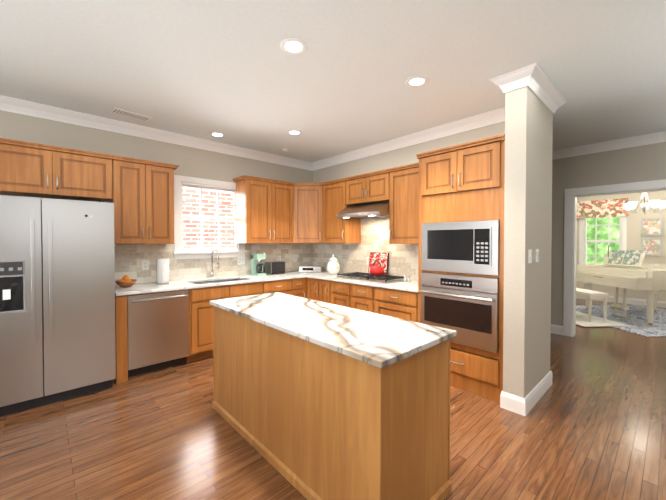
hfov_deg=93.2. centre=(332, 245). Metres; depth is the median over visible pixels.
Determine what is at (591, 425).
floor
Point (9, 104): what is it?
crown molding
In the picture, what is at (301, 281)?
base cabinet
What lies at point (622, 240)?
window
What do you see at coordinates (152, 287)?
countertop
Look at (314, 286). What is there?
base cabinet
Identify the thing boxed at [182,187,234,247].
brick
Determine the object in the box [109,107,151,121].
ceiling vent
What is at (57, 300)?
refrigerator
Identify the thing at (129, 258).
backsplash
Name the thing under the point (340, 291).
base cabinet
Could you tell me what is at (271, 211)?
upper cabinet
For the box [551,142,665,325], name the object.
wall
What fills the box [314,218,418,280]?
backsplash
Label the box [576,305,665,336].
rug
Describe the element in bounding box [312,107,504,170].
crown molding
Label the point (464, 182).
tall cabinet
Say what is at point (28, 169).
upper cabinet
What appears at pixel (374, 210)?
range hood
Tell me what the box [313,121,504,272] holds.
wall
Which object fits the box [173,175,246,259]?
window
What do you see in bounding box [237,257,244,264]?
electrical outlet
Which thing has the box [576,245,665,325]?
grand piano
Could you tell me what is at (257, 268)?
coffee maker
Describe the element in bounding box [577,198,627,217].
valance
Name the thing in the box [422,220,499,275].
microwave
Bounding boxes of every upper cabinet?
[0,138,115,201]
[113,158,175,243]
[233,175,292,242]
[293,182,324,242]
[325,178,360,242]
[345,170,388,205]
[389,162,418,243]
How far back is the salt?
3.97 m
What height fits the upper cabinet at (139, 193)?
0.927 m
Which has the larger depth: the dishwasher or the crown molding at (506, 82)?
the dishwasher
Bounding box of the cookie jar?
[327,254,339,273]
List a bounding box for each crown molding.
[0,95,311,170]
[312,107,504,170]
[489,72,519,110]
[516,63,566,113]
[552,131,665,159]
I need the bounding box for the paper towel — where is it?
[156,255,169,283]
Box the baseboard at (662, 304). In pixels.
[576,296,665,307]
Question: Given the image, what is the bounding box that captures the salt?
[404,275,410,281]
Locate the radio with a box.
[299,266,321,271]
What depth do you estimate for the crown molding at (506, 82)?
2.62 m
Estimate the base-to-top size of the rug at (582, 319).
0.012 m
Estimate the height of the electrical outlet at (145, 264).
0.115 m
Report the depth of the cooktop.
4.13 m
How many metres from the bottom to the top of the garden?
4.500 m
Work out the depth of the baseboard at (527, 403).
2.77 m
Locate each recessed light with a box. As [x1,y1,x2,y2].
[209,132,224,136]
[280,38,307,54]
[287,130,301,134]
[405,76,427,86]
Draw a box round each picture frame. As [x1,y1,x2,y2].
[641,217,662,235]
[641,238,662,255]
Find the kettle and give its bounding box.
[369,260,383,274]
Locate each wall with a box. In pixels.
[0,110,312,283]
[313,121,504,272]
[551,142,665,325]
[576,191,665,301]
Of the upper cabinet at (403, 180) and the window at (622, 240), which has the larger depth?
the window at (622, 240)
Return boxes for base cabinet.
[114,288,197,383]
[198,281,265,359]
[266,278,297,295]
[298,277,305,297]
[307,277,322,301]
[323,280,330,303]
[331,281,350,307]
[351,283,374,312]
[375,287,417,321]
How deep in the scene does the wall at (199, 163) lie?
3.85 m
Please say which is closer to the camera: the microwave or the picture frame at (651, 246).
the microwave
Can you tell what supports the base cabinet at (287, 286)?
on the floor
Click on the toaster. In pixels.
(272, 268)
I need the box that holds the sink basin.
[194,279,242,283]
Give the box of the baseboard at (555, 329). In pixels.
[551,324,562,334]
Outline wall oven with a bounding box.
[419,273,498,352]
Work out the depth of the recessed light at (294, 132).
3.96 m
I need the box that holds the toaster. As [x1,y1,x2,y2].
[265,261,285,274]
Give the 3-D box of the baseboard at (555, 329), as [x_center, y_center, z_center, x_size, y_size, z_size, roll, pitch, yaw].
[2.482,1.278,5.875,0.016,0.135,2.980,-1,1,-43]
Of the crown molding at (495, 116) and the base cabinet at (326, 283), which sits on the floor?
the base cabinet at (326, 283)
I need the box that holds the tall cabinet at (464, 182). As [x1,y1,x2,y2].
[416,134,504,402]
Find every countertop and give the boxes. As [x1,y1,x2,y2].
[115,271,327,295]
[209,292,455,368]
[305,272,417,291]
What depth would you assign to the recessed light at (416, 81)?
2.70 m
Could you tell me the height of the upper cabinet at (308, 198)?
0.927 m
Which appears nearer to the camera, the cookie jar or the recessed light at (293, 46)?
the recessed light at (293, 46)
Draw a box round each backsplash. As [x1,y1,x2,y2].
[114,243,313,284]
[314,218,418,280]
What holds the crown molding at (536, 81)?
attached to the column
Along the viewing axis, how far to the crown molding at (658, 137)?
4.33 m
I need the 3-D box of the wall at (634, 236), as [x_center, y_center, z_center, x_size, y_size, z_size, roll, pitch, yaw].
[7.046,-0.070,6.892,0.150,2.800,3.560,-1,1,-43]
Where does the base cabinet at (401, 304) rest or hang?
on the floor
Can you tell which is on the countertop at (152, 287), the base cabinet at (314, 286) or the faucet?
the faucet
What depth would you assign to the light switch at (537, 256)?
2.78 m
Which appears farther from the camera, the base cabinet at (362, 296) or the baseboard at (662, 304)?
the baseboard at (662, 304)
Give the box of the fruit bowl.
[115,275,136,286]
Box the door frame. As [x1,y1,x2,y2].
[563,179,665,336]
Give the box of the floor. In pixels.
[0,298,665,499]
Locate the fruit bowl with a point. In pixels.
(125, 281)
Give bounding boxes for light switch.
[528,250,531,262]
[535,249,538,261]
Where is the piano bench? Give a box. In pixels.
[576,288,608,321]
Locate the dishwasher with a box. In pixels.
[127,289,188,376]
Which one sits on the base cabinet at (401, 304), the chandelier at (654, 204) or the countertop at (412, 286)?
the countertop at (412, 286)
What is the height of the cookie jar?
0.307 m
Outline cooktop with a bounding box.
[334,272,403,283]
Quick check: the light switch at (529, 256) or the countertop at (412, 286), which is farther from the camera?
the countertop at (412, 286)
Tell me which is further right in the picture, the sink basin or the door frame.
the door frame
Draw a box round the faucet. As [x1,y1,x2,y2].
[206,249,218,277]
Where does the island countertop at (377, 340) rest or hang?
on the kitchen island
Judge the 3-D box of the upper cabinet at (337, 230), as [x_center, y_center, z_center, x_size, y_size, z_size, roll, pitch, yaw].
[0.098,-0.499,4.876,0.371,0.927,0.563,-1,1,-43]
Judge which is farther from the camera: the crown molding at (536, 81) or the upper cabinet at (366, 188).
the upper cabinet at (366, 188)
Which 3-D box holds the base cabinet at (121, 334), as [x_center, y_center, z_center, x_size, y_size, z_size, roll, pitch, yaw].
[-2.090,0.938,3.642,0.788,0.878,0.632,-1,1,-43]
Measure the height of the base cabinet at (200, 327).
0.878 m
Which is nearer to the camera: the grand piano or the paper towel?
the paper towel
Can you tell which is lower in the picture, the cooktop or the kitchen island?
the kitchen island
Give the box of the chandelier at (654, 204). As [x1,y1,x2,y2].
[623,192,665,214]
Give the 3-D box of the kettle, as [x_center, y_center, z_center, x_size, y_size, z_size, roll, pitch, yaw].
[0.585,0.302,4.329,0.200,0.202,0.251,-1,1,-43]
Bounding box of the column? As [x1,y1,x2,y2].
[503,86,552,397]
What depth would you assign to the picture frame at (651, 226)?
6.86 m
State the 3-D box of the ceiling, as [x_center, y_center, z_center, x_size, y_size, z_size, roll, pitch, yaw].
[2.073,-1.460,2.785,13.000,0.100,7.800,-1,1,-43]
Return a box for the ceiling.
[0,0,665,162]
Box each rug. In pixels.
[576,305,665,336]
[576,311,629,326]
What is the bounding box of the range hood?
[336,201,388,219]
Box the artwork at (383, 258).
[368,252,388,275]
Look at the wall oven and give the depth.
2.96 m
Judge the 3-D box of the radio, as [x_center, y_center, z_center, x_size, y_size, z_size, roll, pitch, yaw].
[-0.379,0.392,5.281,0.360,0.090,0.206,0,1,2]
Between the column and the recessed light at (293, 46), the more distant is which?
the column
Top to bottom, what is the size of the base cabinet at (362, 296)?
0.878 m
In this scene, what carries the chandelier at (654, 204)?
hanging from the ceiling
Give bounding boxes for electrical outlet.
[142,260,148,269]
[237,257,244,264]
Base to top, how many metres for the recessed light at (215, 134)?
0.006 m
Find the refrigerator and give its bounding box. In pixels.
[0,195,115,416]
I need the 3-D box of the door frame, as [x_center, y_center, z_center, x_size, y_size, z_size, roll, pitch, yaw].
[4.093,0.264,4.230,0.174,2.210,1.600,-1,1,-43]
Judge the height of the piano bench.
0.500 m
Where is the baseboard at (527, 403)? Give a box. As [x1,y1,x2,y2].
[521,371,552,415]
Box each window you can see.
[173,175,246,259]
[579,216,626,263]
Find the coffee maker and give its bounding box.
[251,252,265,275]
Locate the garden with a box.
[586,217,618,263]
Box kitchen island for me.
[212,306,451,499]
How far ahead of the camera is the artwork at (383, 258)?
4.48 m

